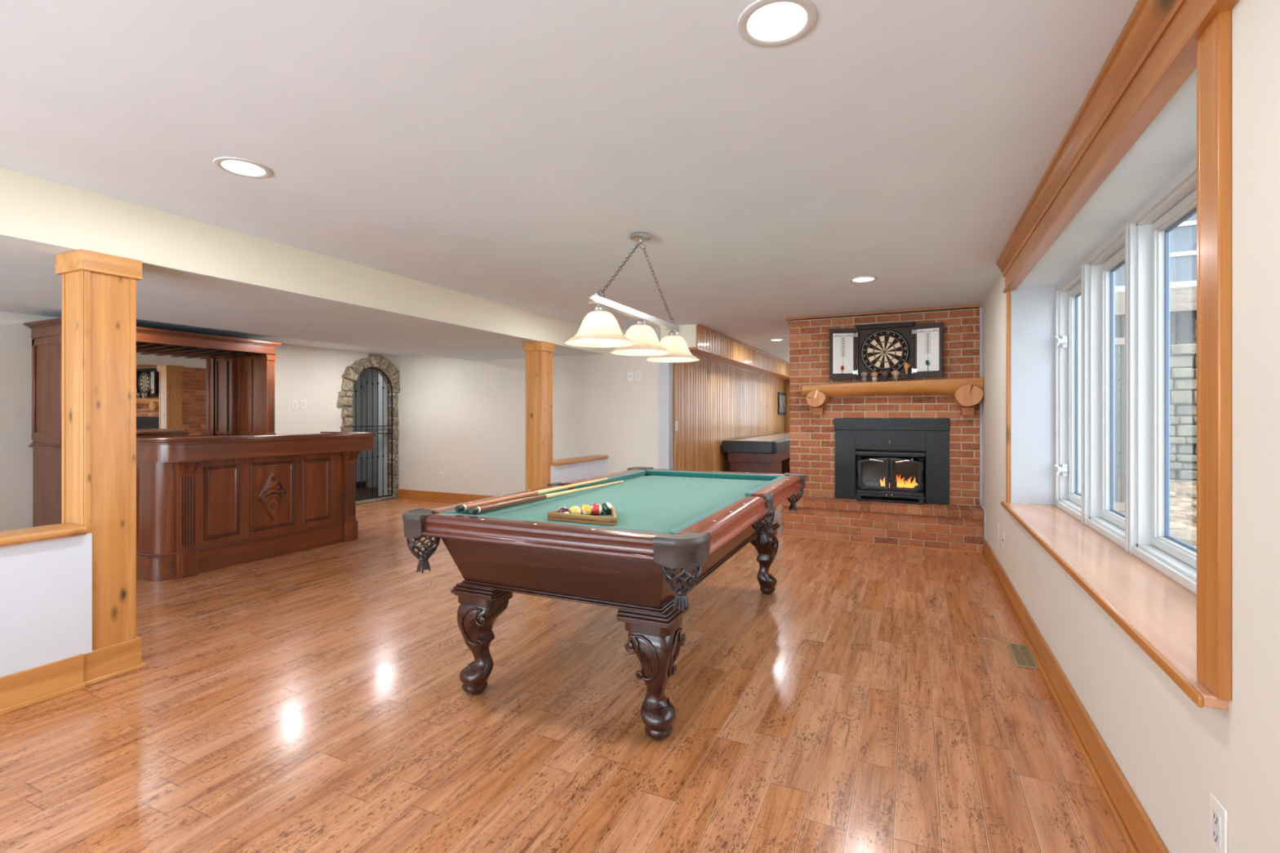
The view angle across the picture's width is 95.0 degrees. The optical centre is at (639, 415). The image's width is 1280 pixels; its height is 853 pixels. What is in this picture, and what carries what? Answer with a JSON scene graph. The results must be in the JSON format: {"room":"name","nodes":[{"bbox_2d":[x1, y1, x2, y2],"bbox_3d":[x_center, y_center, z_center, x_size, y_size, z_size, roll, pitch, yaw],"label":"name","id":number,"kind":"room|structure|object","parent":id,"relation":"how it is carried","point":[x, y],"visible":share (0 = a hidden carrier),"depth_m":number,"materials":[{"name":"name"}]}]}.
{"room":"game room","nodes":[
{"label":"game room","id":0,"kind":"room"},
{"bbox_2d":[0,533,92,715],"bbox_3d":[-3.571,0.900,0.671,0.160,0.700,4.600,0,0,25],"label":"wall","id":1,"kind":"structure","parent":0,"point":[46,586],"depth_m":2.58,"materials":[{"name":"paint"}]},
{"bbox_2d":[0,523,88,546],"bbox_3d":[-3.592,0.530,0.665,0.205,0.040,4.572,0,0,25],"label":"trim","id":2,"kind":"structure","parent":1,"relation":"on","point":[36,534],"depth_m":2.58,"materials":[{"name":"brown wood"}]},
{"bbox_2d":[0,311,396,531],"bbox_3d":[-5.787,0.132,4.450,0.150,2.237,9.980,0,0,25],"label":"wall","id":3,"kind":"structure","parent":0,"point":[313,375],"depth_m":5.16,"materials":[{"name":"beige paint"}]},
{"bbox_2d":[292,400,297,409],"bbox_3d":[-4.337,-0.125,7.377,0.008,0.116,0.072,0,0,25],"label":"light switch","id":4,"kind":"object","parent":3,"relation":"attached to","point":[295,403],"visible":1,"depth_m":7.37,"materials":[{"name":"beige plastic"}]},
{"bbox_2d":[300,400,306,408],"bbox_3d":[-4.290,-0.135,7.476,0.008,0.116,0.072,0,0,25],"label":"light switch","id":5,"kind":"object","parent":3,"relation":"attached to","point":[303,402],"visible":1,"depth_m":7.47,"materials":[{"name":"beige plastic"}]},
{"bbox_2d":[336,354,399,505],"bbox_3d":[-3.926,0.189,8.382,0.266,2.122,1.047,0,0,25],"label":"arch surround","id":6,"kind":"object","parent":3,"relation":"attached to","point":[350,375],"visible":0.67,"depth_m":8.55,"materials":[{"name":"stone"}]},
{"bbox_2d":[351,367,393,501],"bbox_3d":[-3.856,0.257,8.462,0.037,1.895,0.728,0,0,25],"label":"iron gate","id":7,"kind":"object","parent":6,"relation":"attached to","point":[372,368],"visible":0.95,"depth_m":8.54,"materials":[{"name":"black metal"}]},
{"bbox_2d":[0,234,604,360],"bbox_3d":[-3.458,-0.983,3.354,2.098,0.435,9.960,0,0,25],"label":"ceiling","id":8,"kind":"structure","parent":0,"point":[28,276],"depth_m":4.29,"materials":[{"name":"white paint"}]},
{"bbox_2d":[0,167,604,353],"bbox_3d":[-2.608,-0.959,2.903,0.180,0.383,9.860,0,0,25],"label":"ceiling beam","id":9,"kind":"structure","parent":8,"relation":"attached to","point":[34,208],"depth_m":3.29,"materials":[{"name":"beige paint"}]},
{"bbox_2d":[352,368,377,488],"bbox_3d":[-4.630,0.100,8.887,1.500,2.300,2.400,0,0,25],"label":"wall","id":10,"kind":"structure","parent":0,"point":[369,371],"depth_m":10.08,"materials":[{"name":"grey paint"}]},
{"bbox_2d":[355,480,365,488],"bbox_3d":[-5.213,1.195,9.158,0.015,0.110,2.200,0,0,25],"label":"baseboard","id":11,"kind":"structure","parent":10,"relation":"attached to","point":[357,483],"depth_m":10.05,"materials":[{"name":"brown wood"}]},
{"bbox_2d":[396,327,658,496],"bbox_3d":[-1.752,0.100,8.009,4.460,2.300,0.120,0,0,25],"label":"wall","id":12,"kind":"structure","parent":0,"point":[464,420],"depth_m":7.98,"materials":[{"name":"beige paint"}]},
{"bbox_2d":[377,373,386,496],"bbox_3d":[-3.878,0.250,8.879,0.130,2.000,0.100,0,0,25],"label":"trim","id":13,"kind":"structure","parent":12,"relation":"attached to","point":[380,377],"depth_m":8.84,"materials":[{"name":"white paint"}]},
{"bbox_2d":[438,471,442,479],"bbox_3d":[-2.878,0.875,8.463,0.072,0.116,0.008,0,0,25],"label":"wall outlet","id":14,"kind":"object","parent":12,"relation":"attached to","point":[440,473],"visible":1,"depth_m":8.46,"materials":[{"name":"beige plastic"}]},
{"bbox_2d":[395,488,493,503],"bbox_3d":[-2.105,1.180,8.091,3.410,0.140,0.030,0,0,25],"label":"baseboard","id":15,"kind":"structure","parent":12,"relation":"attached to","point":[455,498],"depth_m":8.46,"materials":[{"name":"brown wood"}]},
{"bbox_2d":[627,371,633,381],"bbox_3d":[-0.116,-0.475,7.175,0.072,0.116,0.010,0,0,25],"label":"wall plate","id":16,"kind":"object","parent":12,"relation":"attached to","point":[630,374],"visible":1,"depth_m":7.17,"materials":[{"name":"beige plastic"}]},
{"bbox_2d":[635,371,640,381],"bbox_3d":[-0.020,-0.475,7.132,0.072,0.116,0.008,0,0,25],"label":"wall plate","id":17,"kind":"object","parent":12,"relation":"attached to","point":[637,373],"visible":1,"depth_m":7.13,"materials":[{"name":"beige plastic"}]},
{"bbox_2d":[0,487,1129,852],"bbox_3d":[-1.496,1.298,6.213,9.440,0.104,16.800,0,0,25],"label":"floor","id":18,"kind":"structure","parent":0,"point":[877,700],"depth_m":2.36,"materials":[{"name":"brown wood"}]},
{"bbox_2d":[55,248,146,686],"bbox_3d":[-2.626,0.243,2.852,0.268,2.014,0.268,0,0,25],"label":"timber post","id":19,"kind":"object","parent":18,"relation":"on","point":[99,290],"visible":0.8,"depth_m":2.79,"materials":[{"name":"brown wood"}]},
{"bbox_2d":[22,317,282,527],"bbox_3d":[-4.695,0.222,5.845,0.642,2.056,1.894,0,0,25],"label":"bar","id":20,"kind":"object","parent":18,"relation":"on","point":[188,384],"visible":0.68,"depth_m":6.04,"materials":[{"name":"brown wood"}]},
{"bbox_2d":[28,443,62,448],"bbox_3d":[-4.712,0.263,5.852,0.605,0.035,1.830,0,0,25],"label":"countertop","id":21,"kind":"structure","parent":20,"relation":"on","point":[33,445],"depth_m":5.03,"materials":[{"name":"brown wood"}]},
{"bbox_2d":[136,351,234,437],"bbox_3d":[-4.952,-0.220,5.953,0.025,0.920,1.578,0,0,25],"label":"mirror","id":22,"kind":"object","parent":20,"relation":"on","point":[180,394],"depth_m":6.22,"materials":[{"name":"clear mirror"}]},
{"bbox_2d":[136,431,376,581],"bbox_3d":[-3.464,0.713,5.310,0.815,1.075,1.910,0,0,25],"label":"bar counter","id":23,"kind":"object","parent":18,"relation":"on","point":[204,504],"depth_m":4.89,"materials":[{"name":"brown wood"}]},
{"bbox_2d":[523,341,555,490],"bbox_3d":[-1.066,0.243,6.200,0.268,2.014,0.268,0,0,25],"label":"timber post","id":24,"kind":"object","parent":18,"relation":"on","point":[539,354],"visible":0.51,"depth_m":6.12,"materials":[{"name":"brown wood"}]},
{"bbox_2d":[402,466,805,740],"bbox_3d":[0.076,0.835,3.385,1.389,0.830,2.514,0,0,24],"label":"pool table","id":25,"kind":"object","parent":18,"relation":"on","point":[674,528],"visible":0.98,"depth_m":2.45,"materials":[{"name":"red wood"}]},
{"bbox_2d":[439,488,568,515],"bbox_3d":[-0.650,0.450,3.066,0.052,0.039,1.066,0,0,24],"label":"cushion","id":26,"kind":"object","parent":25,"relation":"on","point":[452,510],"depth_m":2.90,"materials":[{"name":"green fabric"}]},
{"bbox_2d":[454,477,607,511],"bbox_3d":[-0.510,0.417,3.233,0.029,0.028,1.450,0,0,24],"label":"pool cue","id":27,"kind":"object","parent":25,"relation":"on","point":[464,507],"visible":0.98,"depth_m":2.96,"materials":[{"name":"beige wood"}]},
{"bbox_2d":[469,480,623,514],"bbox_3d":[-0.422,0.436,3.306,0.029,0.028,1.689,0,-2,21],"label":"pool cue","id":28,"kind":"object","parent":25,"relation":"on","point":[477,509],"visible":1,"depth_m":2.90,"materials":[{"name":"beige wood"}]},
{"bbox_2d":[440,512,673,534],"bbox_3d":[-0.374,0.450,2.377,1.111,0.039,0.052,0,0,24],"label":"cushion","id":29,"kind":"object","parent":25,"relation":"on","point":[671,532],"depth_m":2.33,"materials":[{"name":"green fabric"}]},
{"bbox_2d":[557,506,569,513],"bbox_3d":[-0.345,0.441,2.645,0.057,0.057,0.057,0,0,-41],"label":"ball","id":30,"kind":"object","parent":25,"relation":"on","point":[562,509],"visible":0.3,"depth_m":2.63,"materials":[{"name":"brown plastic"}]},
{"bbox_2d":[568,505,581,514],"bbox_3d":[-0.298,0.441,2.678,0.057,0.057,0.057,0,0,-45],"label":"ball","id":31,"kind":"object","parent":25,"relation":"on","point":[574,509],"visible":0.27,"depth_m":2.66,"materials":[{"name":"yellow plastic"}]},
{"bbox_2d":[547,505,617,525],"bbox_3d":[-0.202,0.451,2.683,0.344,0.036,0.304,0,0,25],"label":"ball rack","id":32,"kind":"object","parent":25,"relation":"on","point":[552,515],"visible":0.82,"depth_m":2.54,"materials":[{"name":"brown wood"}]},
{"bbox_2d":[580,504,591,515],"bbox_3d":[-0.251,0.441,2.711,0.057,0.057,0.057,0,0,-34],"label":"ball","id":33,"kind":"object","parent":25,"relation":"on","point":[586,509],"visible":0.73,"depth_m":2.69,"materials":[{"name":"yellow plastic"}]},
{"bbox_2d":[591,503,602,515],"bbox_3d":[-0.204,0.442,2.744,0.057,0.057,0.057,0,0,-35],"label":"ball","id":34,"kind":"object","parent":25,"relation":"on","point":[597,509],"visible":0.84,"depth_m":2.72,"materials":[{"name":"red plastic"}]},
{"bbox_2d":[601,502,612,514],"bbox_3d":[-0.158,0.441,2.777,0.057,0.057,0.057,0,0,-35],"label":"ball","id":35,"kind":"object","parent":25,"relation":"on","point":[606,507],"visible":0.89,"depth_m":2.76,"materials":[{"name":"green plastic"}]},
{"bbox_2d":[573,470,646,488],"bbox_3d":[-0.170,0.450,4.138,0.052,0.039,1.066,0,0,24],"label":"cushion","id":36,"kind":"object","parent":25,"relation":"on","point":[635,474],"depth_m":4.17,"materials":[{"name":"green fabric"}]},
{"bbox_2d":[668,496,745,534],"bbox_3d":[0.323,0.450,2.630,0.052,0.039,1.066,0,0,24],"label":"cushion","id":37,"kind":"object","parent":25,"relation":"on","point":[691,523],"depth_m":2.49,"materials":[{"name":"green fabric"}]},
{"bbox_2d":[644,469,783,480],"bbox_3d":[0.527,0.450,4.391,1.111,0.039,0.052,0,0,24],"label":"cushion","id":38,"kind":"object","parent":25,"relation":"on","point":[677,473],"depth_m":4.37,"materials":[{"name":"green fabric"}]},
{"bbox_2d":[744,475,785,497],"bbox_3d":[0.803,0.450,3.703,0.052,0.039,1.066,0,0,24],"label":"cushion","id":39,"kind":"object","parent":25,"relation":"on","point":[752,493],"depth_m":3.52,"materials":[{"name":"green fabric"}]},
{"bbox_2d":[722,432,790,474],"bbox_3d":[2.527,0.813,10.555,0.795,0.874,4.530,0,0,25],"label":"table","id":40,"kind":"object","parent":18,"relation":"on","point":[770,453],"visible":0.51,"depth_m":8.61,"materials":[{"name":"black wood"}]},
{"bbox_2d":[781,307,984,552],"bbox_3d":[2.538,0.115,6.219,1.809,2.270,1.276,0,0,25],"label":"fireplace","id":41,"kind":"object","parent":18,"relation":"on","point":[958,525],"visible":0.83,"depth_m":5.81,"materials":[{"name":"brick"}]},
{"bbox_2d":[805,389,829,415],"bbox_3d":[1.844,-0.132,6.099,0.202,0.263,0.246,0,0,25],"label":"corbel","id":42,"kind":"object","parent":41,"relation":"attached to","point":[817,400],"visible":0.99,"depth_m":6.01,"materials":[{"name":"brown wood"}]},
{"bbox_2d":[785,304,981,322],"bbox_3d":[2.601,-1.038,6.370,1.834,0.021,0.955,0,0,25],"label":"trim","id":43,"kind":"structure","parent":41,"relation":"attached to","point":[788,319],"depth_m":5.91,"materials":[{"name":"brown wood"}]},
{"bbox_2d":[829,321,942,380],"bbox_3d":[2.447,-0.640,5.873,1.039,0.556,0.137,0,0,25],"label":"cabinet","id":44,"kind":"object","parent":41,"relation":"attached to","point":[925,341],"visible":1,"depth_m":5.86,"materials":[{"name":"black wood"}]},
{"bbox_2d":[860,329,909,374],"bbox_3d":[2.461,-0.634,5.902,0.452,0.452,0.042,0,0,25],"label":"dartboard","id":45,"kind":"object","parent":44,"relation":"attached to","point":[888,350],"visible":0.96,"depth_m":5.88,"materials":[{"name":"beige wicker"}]},
{"bbox_2d":[925,360,929,377],"bbox_3d":[2.775,-0.446,5.657,0.041,0.168,0.040,0,0,25],"label":"dart","id":46,"kind":"object","parent":44,"relation":"attached to","point":[926,361],"visible":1,"depth_m":5.65,"materials":[{"name":"teal plastic"}]},
{"bbox_2d":[834,417,949,504],"bbox_3d":[2.562,0.448,6.007,1.064,0.832,0.486,0,0,25],"label":"insert","id":47,"kind":"object","parent":41,"relation":"on","point":[880,473],"visible":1,"depth_m":5.88,"materials":[{"name":"black metal"}]},
{"bbox_2d":[801,377,983,397],"bbox_3d":[2.457,-0.266,5.830,1.640,0.163,0.214,0,0,25],"label":"mantel","id":48,"kind":"object","parent":41,"relation":"attached to","point":[944,387],"visible":0.83,"depth_m":5.72,"materials":[{"name":"brown wood"}]},
{"bbox_2d":[861,372,867,382],"bbox_3d":[2.260,-0.380,5.909,0.065,0.110,0.055,0,0,25],"label":"figurine","id":49,"kind":"object","parent":48,"relation":"on","point":[864,375],"visible":1,"depth_m":5.89,"materials":[{"name":"black plastic"}]},
{"bbox_2d":[871,371,878,382],"bbox_3d":[2.347,-0.383,5.871,0.069,0.112,0.058,0,0,25],"label":"figurine","id":50,"kind":"object","parent":48,"relation":"on","point":[874,374],"visible":0.97,"depth_m":5.86,"materials":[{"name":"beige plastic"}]},
{"bbox_2d":[881,370,888,382],"bbox_3d":[2.436,-0.388,5.830,0.071,0.116,0.061,0,0,25],"label":"figurine","id":51,"kind":"object","parent":48,"relation":"on","point":[884,373],"visible":0.99,"depth_m":5.81,"materials":[{"name":"black plastic"}]},
{"bbox_2d":[891,370,900,381],"bbox_3d":[2.521,-0.386,5.786,0.060,0.108,0.060,0,0,-21],"label":"figurine","id":52,"kind":"object","parent":48,"relation":"on","point":[895,373],"visible":0.98,"depth_m":5.78,"materials":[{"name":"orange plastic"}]},
{"bbox_2d":[903,362,910,381],"bbox_3d":[2.615,-0.426,5.750,0.043,0.184,0.055,0,0,-25],"label":"toy","id":53,"kind":"object","parent":48,"relation":"on","point":[906,365],"visible":0.89,"depth_m":5.75,"materials":[{"name":"brown wood"}]},
{"bbox_2d":[952,383,983,415],"bbox_3d":[3.089,-0.145,5.519,0.242,0.295,0.245,0,0,25],"label":"corbel","id":54,"kind":"object","parent":41,"relation":"attached to","point":[967,395],"visible":0.98,"depth_m":5.42,"materials":[{"name":"wood"}]},
{"bbox_2d":[1006,642,1039,669],"bbox_3d":[1.987,1.247,3.046,0.104,0.006,0.330,0,0,25],"label":"floor vent","id":55,"kind":"object","parent":18,"relation":"in","point":[1022,656],"visible":0.88,"depth_m":3.03,"materials":[{"name":"brown metal"}]},
{"bbox_2d":[0,0,1137,362],"bbox_3d":[0.852,-1.125,5.119,4.260,0.150,16.800,0,0,25],"label":"ceiling","id":56,"kind":"structure","parent":0,"point":[512,153],"depth_m":2.20,"materials":[{"name":"white paint"}]},
{"bbox_2d":[213,156,272,177],"bbox_3d":[-1.682,-1.046,2.488,0.208,0.007,0.208,0,0,25],"label":"recessed light","id":57,"kind":"object","parent":56,"relation":"in","point":[235,166],"visible":1,"depth_m":2.48,"materials":[{"name":"white plastic"}]},
{"bbox_2d":[564,231,699,362],"bbox_3d":[0.007,-0.707,3.425,0.352,0.687,1.347,0,0,25],"label":"light","id":58,"kind":"object","parent":56,"relation":"hanging from","point":[599,328],"visible":1,"depth_m":3.31,"materials":[{"name":"white glass"}]},
{"bbox_2d":[768,338,784,341],"bbox_3d":[1.904,-1.046,8.162,0.208,0.007,0.208,0,0,25],"label":"recessed light","id":59,"kind":"object","parent":56,"relation":"in","point":[771,340],"visible":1,"depth_m":8.16,"materials":[{"name":"white plastic"}]},
{"bbox_2d":[737,0,817,46],"bbox_3d":[0.364,-1.046,1.563,0.208,0.007,0.208,0,0,25],"label":"recessed light","id":60,"kind":"object","parent":56,"relation":"in","point":[757,24],"visible":1,"depth_m":1.56,"materials":[{"name":"white plastic"}]},
{"bbox_2d":[848,275,877,282],"bbox_3d":[1.724,-1.046,4.530,0.208,0.007,0.208,0,0,25],"label":"recessed light","id":61,"kind":"object","parent":56,"relation":"in","point":[864,278],"visible":1,"depth_m":4.52,"materials":[{"name":"white plastic"}]},
{"bbox_2d":[551,458,606,483],"bbox_3d":[-0.734,0.895,6.796,0.130,0.710,1.220,0,0,25],"label":"wall","id":62,"kind":"structure","parent":0,"point":[563,473],"depth_m":6.71,"materials":[{"name":"paint"}]},
{"bbox_2d":[552,454,608,466],"bbox_3d":[-0.732,0.520,6.806,0.205,0.040,1.160,0,0,25],"label":"trim","id":63,"kind":"structure","parent":62,"relation":"on","point":[595,457],"depth_m":6.69,"materials":[{"name":"brown wood"}]},
{"bbox_2d":[660,324,696,350],"bbox_3d":[0.483,-0.915,6.951,0.445,0.270,0.190,0,0,25],"label":"wall","id":64,"kind":"structure","parent":0,"point":[688,333],"depth_m":6.81,"materials":[{"name":"beige paint"}]},
{"bbox_2d":[696,324,790,376],"bbox_3d":[2.106,-0.913,9.891,0.017,0.266,6.882,0,0,25],"label":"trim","id":65,"kind":"structure","parent":64,"relation":"attached to","point":[706,340],"depth_m":8.28,"materials":[{"name":"brown wood"}]},
{"bbox_2d":[673,357,784,471],"bbox_3d":[1.833,0.230,10.112,0.017,2.040,6.712,0,0,25],"label":"wall","id":66,"kind":"structure","parent":0,"point":[714,403],"depth_m":8.54,"materials":[{"name":"brown wood"}]},
{"bbox_2d":[675,421,677,431],"bbox_3d":[0.445,0.130,7.096,0.008,0.116,0.072,0,0,25],"label":"light switch","id":67,"kind":"object","parent":66,"relation":"attached to","point":[676,422],"visible":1,"depth_m":7.08,"materials":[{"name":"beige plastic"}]},
{"bbox_2d":[688,324,790,380],"bbox_3d":[1.952,-0.905,9.949,0.395,0.287,6.915,0,0,25],"label":"trim","id":68,"kind":"structure","parent":66,"relation":"attached to","point":[698,325],"depth_m":8.48,"materials":[{"name":"brown wood"}]},
{"bbox_2d":[777,391,786,414],"bbox_3d":[3.088,-0.250,12.748,0.029,0.480,0.760,0,0,25],"label":"framed picture","id":69,"kind":"object","parent":66,"relation":"attached to","point":[781,396],"visible":1,"depth_m":12.70,"materials":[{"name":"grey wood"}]},
{"bbox_2d":[779,394,785,412],"bbox_3d":[3.082,-0.250,12.752,0.014,0.400,0.680,0,0,25],"label":"print","id":70,"kind":"object","parent":69,"relation":"attached to","point":[782,397],"depth_m":12.78},
{"bbox_2d":[784,380,786,432],"bbox_3d":[3.248,0.235,13.093,0.030,2.030,0.119,0,0,25],"label":"trim","id":71,"kind":"structure","parent":66,"relation":"attached to","point":[785,381],"depth_m":13.04,"materials":[{"name":"brown wood"}]},
{"bbox_2d":[689,349,790,380],"bbox_3d":[1.982,-0.917,10.054,0.342,0.265,6.699,0,0,25],"label":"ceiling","id":72,"kind":"structure","parent":0,"point":[695,352],"depth_m":8.94,"materials":[{"name":"brown wood"}]},
{"bbox_2d":[786,380,790,432],"bbox_3d":[4.750,0.100,12.515,3.440,2.300,0.100,0,0,25],"label":"wall","id":73,"kind":"structure","parent":0,"point":[788,381],"depth_m":13.13,"materials":[{"name":"brown wood"}]},
{"bbox_2d":[1016,67,1196,288],"bbox_3d":[2.043,-0.914,2.523,0.388,0.152,3.136,0,0,25],"label":"soffit","id":74,"kind":"structure","parent":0,"point":[1168,144],"depth_m":2.13,"materials":[{"name":"white paint"}]},
{"bbox_2d":[980,0,1279,852],"bbox_3d":[2.823,0.100,4.201,0.390,2.300,16.800,0,0,25],"label":"wall","id":75,"kind":"structure","parent":0,"point":[1172,752],"depth_m":1.26,"materials":[{"name":"beige paint"}]},
{"bbox_2d":[779,534,982,554],"bbox_3d":[2.260,1.242,5.664,1.803,0.016,0.014,0,0,25],"label":"trim","id":76,"kind":"structure","parent":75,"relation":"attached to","point":[782,535],"depth_m":5.62,"materials":[{"name":"brown wood"}]},
{"bbox_2d":[979,304,986,539],"bbox_3d":[3.171,0.100,5.426,0.014,2.300,0.405,0,0,25],"label":"trim","id":77,"kind":"structure","parent":75,"relation":"attached to","point":[983,508],"depth_m":5.57,"materials":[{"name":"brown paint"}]},
{"bbox_2d":[997,522,999,539],"bbox_3d":[2.732,0.882,4.475,0.008,0.116,0.072,0,0,25],"label":"wall outlet","id":78,"kind":"object","parent":75,"relation":"attached to","point":[997,522],"visible":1,"depth_m":4.46,"materials":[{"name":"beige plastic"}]},
{"bbox_2d":[1002,531,1004,549],"bbox_3d":[2.604,0.898,4.204,0.010,0.116,0.072,0,0,25],"label":"wall outlet","id":79,"kind":"object","parent":75,"relation":"attached to","point":[1003,533],"visible":1,"depth_m":4.19,"materials":[{"name":"beige plastic"}]},
{"bbox_2d":[982,538,1168,852],"bbox_3d":[1.129,1.180,1.062,0.030,0.140,9.280,0,0,25],"label":"baseboard","id":80,"kind":"structure","parent":75,"relation":"attached to","point":[1135,828],"depth_m":2.13,"materials":[{"name":"brown wood"}]},
{"bbox_2d":[1000,501,1203,707],"bbox_3d":[1.817,0.599,2.609,0.008,0.026,3.055,0,0,25],"label":"trim","id":81,"kind":"structure","parent":75,"relation":"attached to","point":[1170,671],"depth_m":1.64,"materials":[{"name":"brown wood"}]},
{"bbox_2d":[1002,501,1228,710],"bbox_3d":[1.961,0.598,2.542,0.312,0.026,3.045,0,0,25],"label":"window sill","id":82,"kind":"structure","parent":75,"relation":"attached to","point":[1161,610],"depth_m":1.99,"materials":[{"name":"brown wood"}]},
{"bbox_2d":[995,0,1239,293],"bbox_3d":[1.417,-0.939,1.706,0.097,0.221,5.090,0,0,25],"label":"trim","id":83,"kind":"structure","parent":75,"relation":"attached to","point":[1154,53],"depth_m":1.78,"materials":[{"name":"brown wood"}]},
{"bbox_2d":[1006,9,1231,701],"bbox_3d":[1.847,-0.130,2.576,0.037,1.430,3.040,0,0,25],"label":"trim","id":84,"kind":"structure","parent":75,"relation":"attached to","point":[1214,46],"depth_m":1.23,"materials":[{"name":"brown wood"}]},
{"bbox_2d":[1054,157,1196,595],"bbox_3d":[2.133,-0.128,2.482,0.140,1.425,2.900,0,0,25],"label":"window","id":85,"kind":"structure","parent":75,"relation":"in","point":[1141,244],"depth_m":2.50,"materials":[{"name":"white plastic"}]},
{"bbox_2d":[1209,791,1227,852],"bbox_3d":[1.227,0.878,1.246,0.008,0.116,0.072,0,0,25],"label":"wall outlet","id":86,"kind":"object","parent":75,"relation":"attached to","point":[1218,813],"visible":1,"depth_m":1.24,"materials":[{"name":"beige plastic"}]},
{"bbox_3d":[1.779,0.100,10.137,0.103,2.300,6.720,0,0,25],"label":"wall","id":87,"kind":"structure","parent":0,"visible":0},
{"bbox_2d":[658,327,673,469],"bbox_3d":[0.316,0.100,7.029,0.125,2.300,0.150,0,0,25],"label":"trim","id":88,"kind":"structure","parent":87,"relation":"attached to","point":[665,369],"depth_m":6.97,"materials":[{"name":"white paint"}]},
{"label":"outside","id":89,"kind":"structure","parent":0,"visible":0},
{"bbox_2d":[1114,481,1196,547],"bbox_3d":[6.855,0.826,2.874,8.000,0.938,13.000,0,0,25],"label":"yard","id":90,"kind":"structure","parent":89,"point":[1180,505],"depth_m":5.78,"materials":[{"name":"soil"}]},
{"bbox_2d":[1114,337,1124,502],"bbox_3d":[4.920,0.100,6.109,0.640,1.900,0.090,0,0,25],"label":"metal fence","id":91,"kind":"object","parent":90,"relation":"on","point":[1117,341],"visible":0.1,"depth_m":6.08,"materials":[{"name":"metal"}]},
{"bbox_2d":[1114,213,1196,444],"bbox_3d":[7.364,-1.200,7.518,5.000,4.300,0.750,0,0,25],"label":"building exterior","id":92,"kind":"structure","parent":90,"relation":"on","point":[1183,238],"depth_m":7.49,"materials":[{"name":"grey stone block"},{"name":"light grey siding"},{"name":"white trim"}]},
{"bbox_2d":[1118,343,1196,483],"bbox_3d":[7.394,0.096,6.793,3.344,1.896,0.440,0,0,25],"label":"stone wall","id":93,"kind":"structure","parent":90,"relation":"on","point":[1183,357],"depth_m":7.03,"materials":[{"name":"beige stone"}]},
{"bbox_2d":[1118,480,1196,545],"bbox_3d":[4.905,0.907,4.488,2.295,0.430,5.230,0,0,25],"label":"rubble","id":94,"kind":"object","parent":90,"relation":"on","point":[1177,531],"visible":0.09,"depth_m":4.75,"materials":[{"name":"beige stone"}]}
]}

